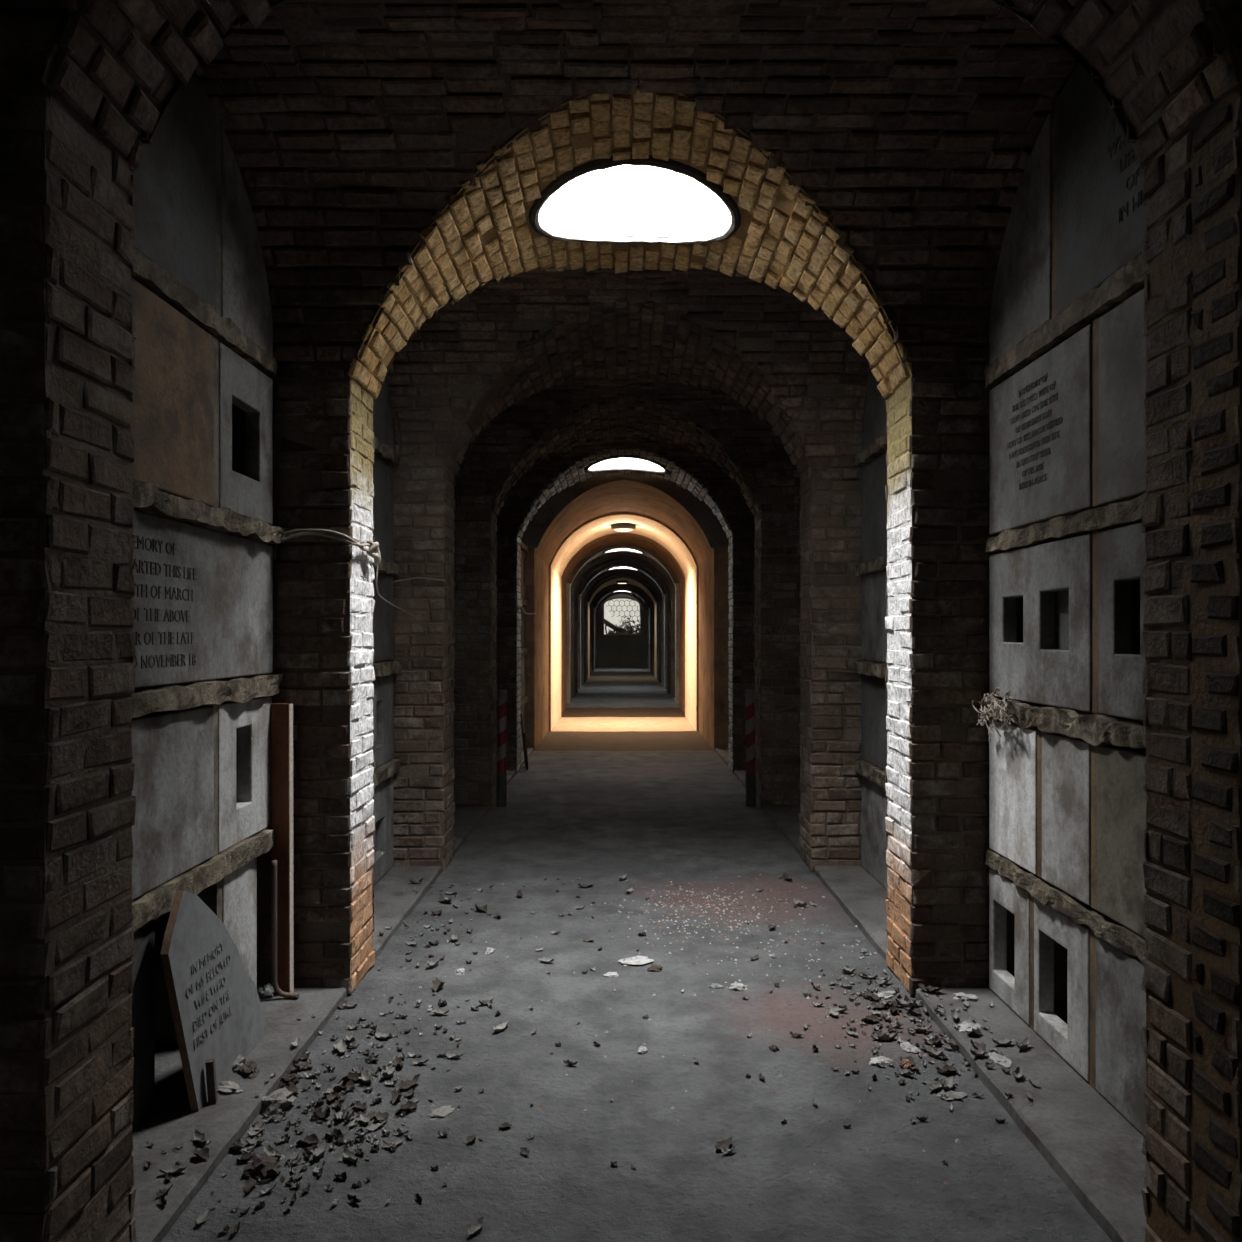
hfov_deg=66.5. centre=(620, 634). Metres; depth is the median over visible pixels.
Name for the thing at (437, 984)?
dry leaf
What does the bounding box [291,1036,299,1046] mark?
dry leaf
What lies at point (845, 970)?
dry leaf
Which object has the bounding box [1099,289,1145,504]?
tablet
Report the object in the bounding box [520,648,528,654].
stone ledge
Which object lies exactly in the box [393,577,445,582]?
cable
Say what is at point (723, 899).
plaster grit
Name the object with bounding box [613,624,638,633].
bramble
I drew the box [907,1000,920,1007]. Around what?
dry leaf
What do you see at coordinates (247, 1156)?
dry leaf
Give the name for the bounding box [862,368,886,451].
tablet
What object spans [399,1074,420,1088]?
dry leaf
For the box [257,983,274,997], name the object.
stone
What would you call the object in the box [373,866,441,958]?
trim
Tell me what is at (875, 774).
stone ledge
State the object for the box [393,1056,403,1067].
dry leaf
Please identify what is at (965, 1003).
dry leaf
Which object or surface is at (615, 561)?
brick arch
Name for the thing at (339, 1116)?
dry leaf
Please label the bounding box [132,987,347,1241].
raised floor edge
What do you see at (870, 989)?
dry leaf
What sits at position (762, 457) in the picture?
ceiling
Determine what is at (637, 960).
chunk
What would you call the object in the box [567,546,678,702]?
brick arch
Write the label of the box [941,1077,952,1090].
dry leaf
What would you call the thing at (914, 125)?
ceiling
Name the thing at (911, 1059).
dry leaf
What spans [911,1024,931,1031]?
dry leaf
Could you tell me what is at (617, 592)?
brick arch
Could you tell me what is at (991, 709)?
dried flowers
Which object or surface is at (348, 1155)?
dry leaf
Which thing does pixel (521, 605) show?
cable
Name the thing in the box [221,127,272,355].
tablet
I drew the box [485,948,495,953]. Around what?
stone
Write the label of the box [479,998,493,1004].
dry leaf
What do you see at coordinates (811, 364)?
ceiling
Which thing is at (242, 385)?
tablet
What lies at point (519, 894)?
dry leaf
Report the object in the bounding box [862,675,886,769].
tablet
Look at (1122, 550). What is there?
tablet
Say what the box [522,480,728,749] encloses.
brick arch
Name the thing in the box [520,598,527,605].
stone ledge
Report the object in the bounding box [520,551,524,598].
tablet
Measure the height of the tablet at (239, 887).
0.595 m
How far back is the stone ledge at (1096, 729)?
3.15 m
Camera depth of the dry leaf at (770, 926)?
4.93 m
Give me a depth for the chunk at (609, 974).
4.23 m
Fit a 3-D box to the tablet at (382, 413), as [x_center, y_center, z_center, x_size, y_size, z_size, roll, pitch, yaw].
[-1.488,-1.548,5.235,0.060,0.775,1.690,0,0,0]
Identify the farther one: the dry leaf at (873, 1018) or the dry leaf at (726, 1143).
the dry leaf at (873, 1018)
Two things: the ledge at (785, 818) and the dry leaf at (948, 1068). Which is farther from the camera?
the ledge at (785, 818)
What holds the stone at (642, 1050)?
on the floor
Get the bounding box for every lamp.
[611,523,635,531]
[616,580,627,583]
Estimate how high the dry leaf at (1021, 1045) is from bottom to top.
0.038 m
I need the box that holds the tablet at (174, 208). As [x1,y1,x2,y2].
[132,72,215,310]
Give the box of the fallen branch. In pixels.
[604,619,624,633]
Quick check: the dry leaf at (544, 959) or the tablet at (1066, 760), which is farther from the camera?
the dry leaf at (544, 959)
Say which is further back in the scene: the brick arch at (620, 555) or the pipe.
the brick arch at (620, 555)
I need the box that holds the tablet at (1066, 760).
[1042,732,1090,905]
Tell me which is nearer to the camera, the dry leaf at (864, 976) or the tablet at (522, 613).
the dry leaf at (864, 976)
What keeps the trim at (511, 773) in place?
on the floor
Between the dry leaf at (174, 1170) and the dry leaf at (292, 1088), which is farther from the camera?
the dry leaf at (292, 1088)
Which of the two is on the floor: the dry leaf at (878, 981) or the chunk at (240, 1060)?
the dry leaf at (878, 981)
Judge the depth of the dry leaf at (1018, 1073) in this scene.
3.19 m
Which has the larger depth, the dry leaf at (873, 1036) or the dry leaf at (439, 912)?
the dry leaf at (439, 912)
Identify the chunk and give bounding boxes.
[217,1080,242,1093]
[232,1055,246,1072]
[238,1061,259,1078]
[261,1087,296,1114]
[279,1073,301,1087]
[294,1063,312,1071]
[428,1105,454,1120]
[603,972,617,976]
[618,956,653,965]
[709,983,722,988]
[729,983,747,990]
[869,1056,892,1064]
[877,991,897,999]
[900,1041,919,1052]
[937,1089,966,1100]
[953,992,978,1000]
[957,1020,980,1031]
[988,1052,1011,1066]
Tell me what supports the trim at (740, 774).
on the floor
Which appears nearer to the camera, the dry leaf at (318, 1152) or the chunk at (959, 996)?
the dry leaf at (318, 1152)
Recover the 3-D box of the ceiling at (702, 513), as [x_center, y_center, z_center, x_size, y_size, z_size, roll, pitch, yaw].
[0.042,-1.558,11.640,3.700,0.815,1.720,0,0,0]
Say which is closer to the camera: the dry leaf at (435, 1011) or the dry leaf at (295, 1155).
the dry leaf at (295, 1155)
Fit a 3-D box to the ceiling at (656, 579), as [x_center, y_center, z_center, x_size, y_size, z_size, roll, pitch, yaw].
[0.042,-1.558,26.000,3.700,0.815,1.400,0,0,0]
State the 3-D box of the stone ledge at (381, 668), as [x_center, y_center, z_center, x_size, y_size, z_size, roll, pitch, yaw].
[-1.604,0.209,5.235,0.392,0.098,1.690,0,0,0]
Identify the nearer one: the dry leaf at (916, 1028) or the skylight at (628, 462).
the dry leaf at (916, 1028)
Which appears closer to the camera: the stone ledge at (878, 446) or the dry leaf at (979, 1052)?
the dry leaf at (979, 1052)
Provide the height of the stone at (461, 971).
0.020 m
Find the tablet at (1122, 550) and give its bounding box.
[1099,522,1145,720]
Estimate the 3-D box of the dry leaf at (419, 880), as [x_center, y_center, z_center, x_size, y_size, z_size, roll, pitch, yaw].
[-1.220,1.468,5.666,0.053,0.036,0.086,0,0,30]
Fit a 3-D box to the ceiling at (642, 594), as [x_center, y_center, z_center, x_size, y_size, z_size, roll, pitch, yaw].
[0.042,-1.558,38.150,3.700,0.815,1.700,0,0,0]
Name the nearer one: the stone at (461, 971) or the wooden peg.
the wooden peg
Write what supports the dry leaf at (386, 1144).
on the floor
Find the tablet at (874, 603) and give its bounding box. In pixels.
[862,571,886,661]
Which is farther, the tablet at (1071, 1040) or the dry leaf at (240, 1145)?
the tablet at (1071, 1040)
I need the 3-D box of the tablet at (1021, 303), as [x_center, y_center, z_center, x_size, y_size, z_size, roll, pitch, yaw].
[1.572,-1.507,3.692,0.060,0.755,0.565,0,0,0]
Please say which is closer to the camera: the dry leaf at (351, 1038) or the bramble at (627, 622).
the dry leaf at (351, 1038)
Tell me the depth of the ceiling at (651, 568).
24.72 m
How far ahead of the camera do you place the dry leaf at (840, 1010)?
3.84 m
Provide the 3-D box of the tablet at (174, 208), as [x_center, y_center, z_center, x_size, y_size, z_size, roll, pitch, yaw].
[-1.488,-1.547,2.828,0.060,0.775,1.185,0,0,0]
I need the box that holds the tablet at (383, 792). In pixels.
[373,776,392,885]
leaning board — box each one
[520,713,525,766]
[524,732,528,769]
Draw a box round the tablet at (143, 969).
[132,919,154,1129]
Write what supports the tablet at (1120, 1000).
on the raised floor edge at (1089, 1144)
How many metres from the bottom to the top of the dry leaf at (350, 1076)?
0.038 m
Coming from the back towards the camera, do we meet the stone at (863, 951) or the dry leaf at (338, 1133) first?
the stone at (863, 951)
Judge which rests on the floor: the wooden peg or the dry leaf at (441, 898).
the dry leaf at (441, 898)
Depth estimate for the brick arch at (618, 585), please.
36.90 m
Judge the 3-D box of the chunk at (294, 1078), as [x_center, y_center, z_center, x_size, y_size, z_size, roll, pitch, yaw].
[-1.129,1.513,3.223,0.075,0.034,0.069,0,0,9]
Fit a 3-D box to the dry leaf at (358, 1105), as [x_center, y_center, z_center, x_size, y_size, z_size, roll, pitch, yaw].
[-0.839,1.512,3.048,0.044,0.030,0.047,0,0,-3]
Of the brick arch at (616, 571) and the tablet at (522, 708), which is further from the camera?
the brick arch at (616, 571)
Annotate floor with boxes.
[161,667,1111,1241]
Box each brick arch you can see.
[0,0,1241,1241]
[224,83,1055,994]
[388,298,867,870]
[454,394,800,808]
[496,447,754,773]
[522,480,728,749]
[549,512,698,730]
[561,533,684,713]
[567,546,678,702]
[571,553,674,697]
[575,560,670,692]
[578,565,666,688]
[581,570,663,684]
[584,574,660,681]
[586,578,657,678]
[590,584,653,673]
[592,587,651,671]
[593,590,650,669]
[595,592,648,667]
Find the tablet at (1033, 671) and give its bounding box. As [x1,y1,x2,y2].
[989,533,1092,711]
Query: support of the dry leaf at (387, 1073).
on the floor
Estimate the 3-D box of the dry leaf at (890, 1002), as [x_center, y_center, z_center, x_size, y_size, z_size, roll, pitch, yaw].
[1.104,1.514,3.881,0.045,0.029,0.043,0,0,-39]
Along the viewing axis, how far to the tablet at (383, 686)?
5.82 m
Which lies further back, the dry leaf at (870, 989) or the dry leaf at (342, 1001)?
the dry leaf at (870, 989)
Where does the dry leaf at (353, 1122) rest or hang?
on the floor
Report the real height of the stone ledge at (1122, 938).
0.092 m
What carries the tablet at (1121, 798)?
on the stone ledge at (1122, 938)
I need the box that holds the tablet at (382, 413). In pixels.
[373,375,392,448]
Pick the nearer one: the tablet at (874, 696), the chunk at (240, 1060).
the chunk at (240, 1060)
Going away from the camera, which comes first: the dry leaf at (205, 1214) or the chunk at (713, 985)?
the dry leaf at (205, 1214)
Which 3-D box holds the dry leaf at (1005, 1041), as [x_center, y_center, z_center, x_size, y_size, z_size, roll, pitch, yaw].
[1.383,1.472,3.429,0.084,0.029,0.036,0,0,-12]
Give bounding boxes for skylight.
[529,154,740,243]
[584,455,668,473]
[603,547,644,553]
[607,559,639,570]
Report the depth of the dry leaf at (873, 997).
3.96 m
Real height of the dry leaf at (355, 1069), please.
0.032 m
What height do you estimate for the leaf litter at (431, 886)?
0.066 m
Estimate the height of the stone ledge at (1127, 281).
0.102 m
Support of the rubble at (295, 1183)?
on the floor
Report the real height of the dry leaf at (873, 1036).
0.034 m
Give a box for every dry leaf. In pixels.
[159,1164,188,1173]
[193,1148,208,1159]
[194,1129,206,1143]
[196,1209,209,1224]
[229,1139,244,1150]
[236,1153,254,1161]
[244,1177,256,1191]
[245,1135,264,1145]
[247,1122,264,1136]
[264,1145,281,1158]
[284,1082,298,1094]
[286,1149,300,1161]
[289,1066,299,1073]
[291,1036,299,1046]
[296,1133,318,1144]
[300,1053,308,1059]
[312,1108,329,1119]
[312,1139,327,1158]
[322,1080,342,1095]
[325,1129,342,1138]
[326,1091,338,1101]
[333,1080,354,1089]
[336,1104,348,1119]
[337,1038,346,1053]
[338,1000,346,1009]
[338,1071,359,1082]
[343,1003,357,1008]
[343,1148,358,1161]
[344,1033,356,1042]
[349,1117,359,1126]
[352,1065,360,1075]
[354,1100,365,1110]
[358,1068,371,1083]
[358,1113,370,1123]
[366,1120,385,1130]
[368,1111,376,1117]
[374,1111,388,1121]
[375,1031,388,1038]
[381,1066,395,1077]
[383,1140,396,1148]
[390,1135,403,1145]
[391,1089,402,1103]
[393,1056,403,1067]
[395,1100,417,1114]
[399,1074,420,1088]
[406,941,416,945]
[407,1089,414,1097]
[409,877,423,883]
[411,1057,427,1064]
[427,958,439,967]
[429,940,438,944]
[430,1008,448,1014]
[431,909,441,915]
[432,977,444,991]
[439,896,451,902]
[445,1052,462,1058]
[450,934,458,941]
[466,1135,475,1143]
[468,1217,483,1234]
[475,904,486,912]
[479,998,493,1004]
[493,1021,508,1031]
[498,1122,511,1128]
[516,890,522,896]
[520,1147,528,1155]
[538,957,553,962]
[578,883,594,886]
[619,873,627,880]
[715,1136,731,1150]
[768,924,775,929]
[793,899,806,906]
[827,1005,847,1012]
[828,1008,838,1016]
[840,966,854,973]
[845,1028,857,1035]
[860,973,877,978]
[861,1014,878,1022]
[867,994,879,1000]
[869,986,878,992]
[870,1001,892,1008]
[870,1031,887,1039]
[871,1010,880,1014]
[874,976,891,984]
[875,1031,897,1040]
[883,1000,897,1007]
[889,1005,897,1013]
[895,997,916,1007]
[897,1067,915,1076]
[899,1056,914,1064]
[904,995,916,1002]
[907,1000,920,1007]
[907,1008,921,1015]
[909,1062,918,1070]
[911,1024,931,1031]
[918,984,943,991]
[925,988,938,993]
[925,1047,943,1056]
[928,1079,943,1090]
[932,1035,941,1045]
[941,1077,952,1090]
[942,1064,954,1073]
[945,1038,957,1048]
[951,1009,958,1020]
[962,999,968,1006]
[967,1028,981,1036]
[970,1040,985,1050]
[970,1047,987,1056]
[992,1038,1014,1045]
[1012,1067,1023,1079]
[1016,1037,1028,1049]
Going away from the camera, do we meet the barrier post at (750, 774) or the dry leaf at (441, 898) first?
the dry leaf at (441, 898)
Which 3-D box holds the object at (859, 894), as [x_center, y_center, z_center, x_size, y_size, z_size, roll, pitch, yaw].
[1.563,1.506,5.235,0.658,0.047,1.730,0,0,0]
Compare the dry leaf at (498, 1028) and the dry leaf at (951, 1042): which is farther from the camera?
the dry leaf at (498, 1028)
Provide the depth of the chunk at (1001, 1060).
3.30 m
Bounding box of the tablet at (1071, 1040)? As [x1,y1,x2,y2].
[1034,898,1089,1081]
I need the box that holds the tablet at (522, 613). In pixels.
[520,606,524,647]
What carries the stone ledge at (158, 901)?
attached to the wall
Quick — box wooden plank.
[271,703,293,993]
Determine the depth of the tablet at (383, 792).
5.86 m
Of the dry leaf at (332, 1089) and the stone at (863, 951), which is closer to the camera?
the dry leaf at (332, 1089)
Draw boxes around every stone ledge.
[132,247,276,376]
[132,479,285,543]
[132,674,282,717]
[132,826,274,932]
[373,661,400,676]
[373,759,399,786]
[374,436,400,465]
[374,557,399,574]
[520,540,527,552]
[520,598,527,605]
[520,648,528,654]
[521,695,528,706]
[854,661,886,677]
[855,432,886,465]
[855,556,886,575]
[855,760,886,789]
[984,252,1145,388]
[984,697,1145,748]
[985,493,1145,553]
[985,849,1145,965]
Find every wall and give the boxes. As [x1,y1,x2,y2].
[596,594,647,666]
[1030,91,1145,1090]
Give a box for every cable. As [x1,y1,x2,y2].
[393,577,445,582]
[518,604,535,614]
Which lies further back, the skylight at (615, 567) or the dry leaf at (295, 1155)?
the skylight at (615, 567)
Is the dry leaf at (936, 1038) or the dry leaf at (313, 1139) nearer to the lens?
the dry leaf at (313, 1139)
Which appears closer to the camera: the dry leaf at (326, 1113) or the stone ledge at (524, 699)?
the dry leaf at (326, 1113)
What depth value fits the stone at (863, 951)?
4.52 m
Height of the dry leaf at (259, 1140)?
0.023 m
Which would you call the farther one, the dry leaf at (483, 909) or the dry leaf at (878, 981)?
the dry leaf at (483, 909)
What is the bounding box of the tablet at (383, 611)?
[373,572,392,661]
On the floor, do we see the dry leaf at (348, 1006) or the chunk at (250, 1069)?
the dry leaf at (348, 1006)
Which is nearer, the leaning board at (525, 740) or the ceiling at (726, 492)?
the ceiling at (726, 492)
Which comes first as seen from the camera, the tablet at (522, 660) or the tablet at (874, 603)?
the tablet at (874, 603)
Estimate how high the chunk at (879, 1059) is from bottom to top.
0.016 m
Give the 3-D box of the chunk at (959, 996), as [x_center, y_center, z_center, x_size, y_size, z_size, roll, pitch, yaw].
[1.409,1.477,3.876,0.106,0.021,0.067,0,0,18]
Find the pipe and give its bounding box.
[272,860,298,998]
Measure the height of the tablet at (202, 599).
0.535 m
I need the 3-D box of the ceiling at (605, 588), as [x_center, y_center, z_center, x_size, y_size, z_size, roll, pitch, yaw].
[0.042,-1.558,35.850,3.700,0.815,2.100,0,0,0]
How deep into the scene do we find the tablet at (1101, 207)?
3.11 m
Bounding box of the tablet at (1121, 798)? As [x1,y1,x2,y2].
[1097,746,1145,937]
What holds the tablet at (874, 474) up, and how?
on the stone ledge at (879, 564)
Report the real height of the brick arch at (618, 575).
3.457 m
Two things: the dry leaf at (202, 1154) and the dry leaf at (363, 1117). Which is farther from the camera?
the dry leaf at (363, 1117)
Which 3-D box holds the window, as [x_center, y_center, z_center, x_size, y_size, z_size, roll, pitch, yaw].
[0.042,-0.885,45.445,1.824,1.846,0.169,0,0,0]
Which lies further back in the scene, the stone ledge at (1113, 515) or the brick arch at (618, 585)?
the brick arch at (618, 585)
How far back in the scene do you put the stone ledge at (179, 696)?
3.24 m
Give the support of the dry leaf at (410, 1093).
on the floor
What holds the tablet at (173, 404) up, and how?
on the stone ledge at (148, 499)
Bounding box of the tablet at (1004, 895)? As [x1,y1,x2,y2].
[989,868,1029,1025]
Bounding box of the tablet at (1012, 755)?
[989,720,1038,874]
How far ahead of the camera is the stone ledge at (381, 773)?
5.75 m
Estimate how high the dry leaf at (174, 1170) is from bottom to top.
0.024 m
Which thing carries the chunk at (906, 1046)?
on the floor
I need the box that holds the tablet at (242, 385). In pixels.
[219,342,272,524]
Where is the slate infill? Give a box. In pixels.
[1056,590,1068,649]
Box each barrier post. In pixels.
[496,690,506,806]
[745,690,755,806]
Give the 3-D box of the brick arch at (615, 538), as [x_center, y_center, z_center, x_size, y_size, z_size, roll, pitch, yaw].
[0.042,-0.208,18.972,3.700,3.457,2.772,0,0,0]
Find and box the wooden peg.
[205,1059,217,1104]
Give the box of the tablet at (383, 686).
[373,675,392,768]
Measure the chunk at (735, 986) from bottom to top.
0.019 m
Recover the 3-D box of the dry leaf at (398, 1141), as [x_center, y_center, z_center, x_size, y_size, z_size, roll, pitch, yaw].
[-0.667,1.514,2.830,0.024,0.023,0.056,0,0,25]
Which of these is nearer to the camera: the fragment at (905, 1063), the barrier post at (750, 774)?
the fragment at (905, 1063)
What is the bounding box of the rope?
[274,529,414,616]
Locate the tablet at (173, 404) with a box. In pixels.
[132,278,213,506]
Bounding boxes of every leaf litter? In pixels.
[329,876,947,1168]
[376,881,493,970]
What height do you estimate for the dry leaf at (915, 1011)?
0.031 m
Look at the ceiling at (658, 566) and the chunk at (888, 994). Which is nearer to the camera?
the chunk at (888, 994)
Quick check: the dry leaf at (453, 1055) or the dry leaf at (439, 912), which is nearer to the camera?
the dry leaf at (453, 1055)
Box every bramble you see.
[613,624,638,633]
[622,616,640,633]
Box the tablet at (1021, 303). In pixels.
[989,111,1051,363]
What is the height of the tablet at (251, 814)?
0.540 m
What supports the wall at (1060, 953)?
on the raised floor edge at (1089, 1144)
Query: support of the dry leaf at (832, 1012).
on the floor
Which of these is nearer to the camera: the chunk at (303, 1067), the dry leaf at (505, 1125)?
the dry leaf at (505, 1125)
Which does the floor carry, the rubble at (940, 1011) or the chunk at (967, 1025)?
the rubble at (940, 1011)
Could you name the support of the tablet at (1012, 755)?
on the stone ledge at (1122, 938)
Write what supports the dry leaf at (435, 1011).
on the floor
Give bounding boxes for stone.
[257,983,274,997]
[455,968,464,974]
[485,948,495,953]
[638,1046,647,1053]
[647,964,662,971]
[769,1045,778,1051]
[858,948,869,955]
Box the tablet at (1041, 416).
[989,324,1097,534]
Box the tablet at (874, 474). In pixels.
[862,451,886,562]
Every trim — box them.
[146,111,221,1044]
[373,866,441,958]
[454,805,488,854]
[506,770,515,784]
[520,748,533,766]
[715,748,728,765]
[734,770,745,788]
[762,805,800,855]
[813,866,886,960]
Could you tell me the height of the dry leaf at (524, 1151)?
0.017 m
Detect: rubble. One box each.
[144,991,500,1235]
[769,969,1038,1128]
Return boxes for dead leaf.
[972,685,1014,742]
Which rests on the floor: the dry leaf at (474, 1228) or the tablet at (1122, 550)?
the dry leaf at (474, 1228)
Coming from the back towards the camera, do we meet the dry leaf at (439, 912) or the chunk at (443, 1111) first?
the dry leaf at (439, 912)
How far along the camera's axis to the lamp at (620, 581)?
33.59 m
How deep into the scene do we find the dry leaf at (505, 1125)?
2.94 m
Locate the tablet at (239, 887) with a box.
[222,858,256,988]
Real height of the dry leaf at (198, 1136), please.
0.030 m
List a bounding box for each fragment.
[243,1153,281,1179]
[900,1059,910,1068]
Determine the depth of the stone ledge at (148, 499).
3.21 m
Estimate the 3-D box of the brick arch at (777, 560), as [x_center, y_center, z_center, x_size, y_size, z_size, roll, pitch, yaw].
[0.042,-0.208,8.472,3.700,3.457,1.708,0,0,0]
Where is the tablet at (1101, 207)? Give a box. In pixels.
[1057,64,1145,314]
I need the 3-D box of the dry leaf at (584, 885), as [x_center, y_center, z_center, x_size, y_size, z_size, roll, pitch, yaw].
[-0.209,1.509,5.718,0.095,0.030,0.060,0,0,8]
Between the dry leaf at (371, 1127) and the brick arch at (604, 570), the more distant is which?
the brick arch at (604, 570)
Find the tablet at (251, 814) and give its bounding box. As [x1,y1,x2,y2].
[218,696,271,853]
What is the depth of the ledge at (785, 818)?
7.63 m
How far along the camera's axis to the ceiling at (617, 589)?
40.79 m
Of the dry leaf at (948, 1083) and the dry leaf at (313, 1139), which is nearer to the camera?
the dry leaf at (313, 1139)
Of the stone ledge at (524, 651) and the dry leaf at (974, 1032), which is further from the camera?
the stone ledge at (524, 651)
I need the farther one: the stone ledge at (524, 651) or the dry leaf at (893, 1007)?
the stone ledge at (524, 651)
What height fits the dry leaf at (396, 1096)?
0.034 m
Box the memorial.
[160,890,267,1110]
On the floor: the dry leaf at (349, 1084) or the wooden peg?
the dry leaf at (349, 1084)
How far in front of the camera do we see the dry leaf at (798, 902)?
5.34 m
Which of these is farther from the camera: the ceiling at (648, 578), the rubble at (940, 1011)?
the ceiling at (648, 578)
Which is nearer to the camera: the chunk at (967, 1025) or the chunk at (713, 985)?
the chunk at (967, 1025)
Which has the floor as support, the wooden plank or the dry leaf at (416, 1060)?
the dry leaf at (416, 1060)
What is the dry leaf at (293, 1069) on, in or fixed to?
on the floor
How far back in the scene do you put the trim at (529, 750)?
11.88 m
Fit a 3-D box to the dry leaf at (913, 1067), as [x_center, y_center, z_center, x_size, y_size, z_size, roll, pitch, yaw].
[1.028,1.519,3.332,0.040,0.020,0.064,0,0,11]
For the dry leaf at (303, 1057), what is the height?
0.022 m
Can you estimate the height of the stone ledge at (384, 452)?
0.091 m
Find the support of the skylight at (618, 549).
on the brick arch at (647, 554)
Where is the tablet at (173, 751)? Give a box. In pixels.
[132,706,213,899]
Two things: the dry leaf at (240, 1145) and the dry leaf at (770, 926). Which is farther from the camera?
the dry leaf at (770, 926)
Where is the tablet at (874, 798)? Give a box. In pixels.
[862,775,886,887]
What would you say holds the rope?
attached to the brick arch at (937, 487)
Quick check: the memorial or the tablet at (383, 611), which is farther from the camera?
the tablet at (383, 611)
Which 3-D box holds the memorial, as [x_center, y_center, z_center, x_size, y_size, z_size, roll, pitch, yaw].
[-1.357,1.143,3.195,0.082,0.683,0.690,0,0,0]
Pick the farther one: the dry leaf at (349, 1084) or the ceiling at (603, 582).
the ceiling at (603, 582)
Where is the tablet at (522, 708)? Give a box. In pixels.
[520,704,524,751]
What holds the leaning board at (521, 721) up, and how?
on the floor
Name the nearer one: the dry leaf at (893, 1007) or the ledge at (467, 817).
the dry leaf at (893, 1007)
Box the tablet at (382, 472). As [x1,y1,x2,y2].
[373,455,392,561]
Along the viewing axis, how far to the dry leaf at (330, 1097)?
3.12 m
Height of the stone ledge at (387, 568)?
0.093 m
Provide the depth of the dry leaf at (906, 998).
3.93 m
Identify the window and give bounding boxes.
[603,597,640,635]
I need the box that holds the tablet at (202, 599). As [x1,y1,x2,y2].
[132,510,272,687]
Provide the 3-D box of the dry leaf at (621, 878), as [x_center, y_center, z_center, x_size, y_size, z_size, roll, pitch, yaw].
[0.013,1.504,5.886,0.036,0.038,0.094,0,0,39]
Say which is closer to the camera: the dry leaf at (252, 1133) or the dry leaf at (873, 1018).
the dry leaf at (252, 1133)
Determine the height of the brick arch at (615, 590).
3.457 m
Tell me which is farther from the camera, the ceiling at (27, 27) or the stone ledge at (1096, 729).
the stone ledge at (1096, 729)
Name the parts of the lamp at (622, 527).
lamp glass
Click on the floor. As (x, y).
(623, 783)
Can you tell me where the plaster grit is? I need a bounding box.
[280,864,1000,1184]
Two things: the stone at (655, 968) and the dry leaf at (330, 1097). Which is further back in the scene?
the stone at (655, 968)
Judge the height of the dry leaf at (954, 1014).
0.034 m
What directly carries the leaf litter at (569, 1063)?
on the floor
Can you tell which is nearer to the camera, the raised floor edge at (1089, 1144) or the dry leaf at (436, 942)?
the raised floor edge at (1089, 1144)
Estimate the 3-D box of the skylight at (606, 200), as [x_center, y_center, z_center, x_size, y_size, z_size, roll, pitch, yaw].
[0.062,-2.270,4.235,0.960,0.900,0.848,0,0,0]
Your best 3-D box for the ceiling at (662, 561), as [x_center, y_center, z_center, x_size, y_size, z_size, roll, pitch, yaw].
[0.042,-1.558,20.500,3.700,0.815,1.200,0,0,0]
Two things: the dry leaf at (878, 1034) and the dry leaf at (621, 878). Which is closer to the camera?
the dry leaf at (878, 1034)
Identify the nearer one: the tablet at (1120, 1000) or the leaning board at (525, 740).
the tablet at (1120, 1000)
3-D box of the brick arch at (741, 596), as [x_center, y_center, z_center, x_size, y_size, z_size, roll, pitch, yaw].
[0.042,-0.208,10.590,3.700,3.456,1.673,0,0,0]
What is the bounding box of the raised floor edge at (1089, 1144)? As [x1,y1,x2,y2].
[914,987,1145,1241]
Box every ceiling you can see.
[0,0,1241,55]
[46,0,1136,362]
[350,265,911,455]
[454,378,810,503]
[496,437,754,529]
[517,474,728,547]
[567,545,678,582]
[570,552,675,587]
[575,558,669,590]
[579,564,666,593]
[581,569,663,596]
[584,573,659,598]
[586,577,658,601]
[590,584,653,604]
[592,587,651,606]
[593,589,650,607]
[595,591,648,609]
[596,594,646,610]
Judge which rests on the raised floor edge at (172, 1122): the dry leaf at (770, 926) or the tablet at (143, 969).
the tablet at (143, 969)
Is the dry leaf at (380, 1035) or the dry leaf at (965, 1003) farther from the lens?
the dry leaf at (965, 1003)
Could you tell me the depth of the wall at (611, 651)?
45.41 m
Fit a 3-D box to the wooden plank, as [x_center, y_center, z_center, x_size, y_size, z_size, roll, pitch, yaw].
[-1.407,0.885,3.937,0.087,1.200,0.028,0,-1,13]
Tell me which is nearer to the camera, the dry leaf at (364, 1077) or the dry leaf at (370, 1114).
the dry leaf at (370, 1114)
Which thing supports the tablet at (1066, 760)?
on the stone ledge at (1122, 938)
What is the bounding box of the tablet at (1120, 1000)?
[1096,937,1145,1134]
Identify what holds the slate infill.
attached to the tablet at (1033, 671)
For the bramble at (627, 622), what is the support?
on the floor
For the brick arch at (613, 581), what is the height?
3.457 m
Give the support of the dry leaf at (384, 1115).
on the floor
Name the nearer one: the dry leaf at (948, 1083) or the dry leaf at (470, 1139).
the dry leaf at (470, 1139)
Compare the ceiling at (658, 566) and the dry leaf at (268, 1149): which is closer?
the dry leaf at (268, 1149)
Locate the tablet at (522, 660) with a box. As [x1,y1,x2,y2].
[520,655,524,697]

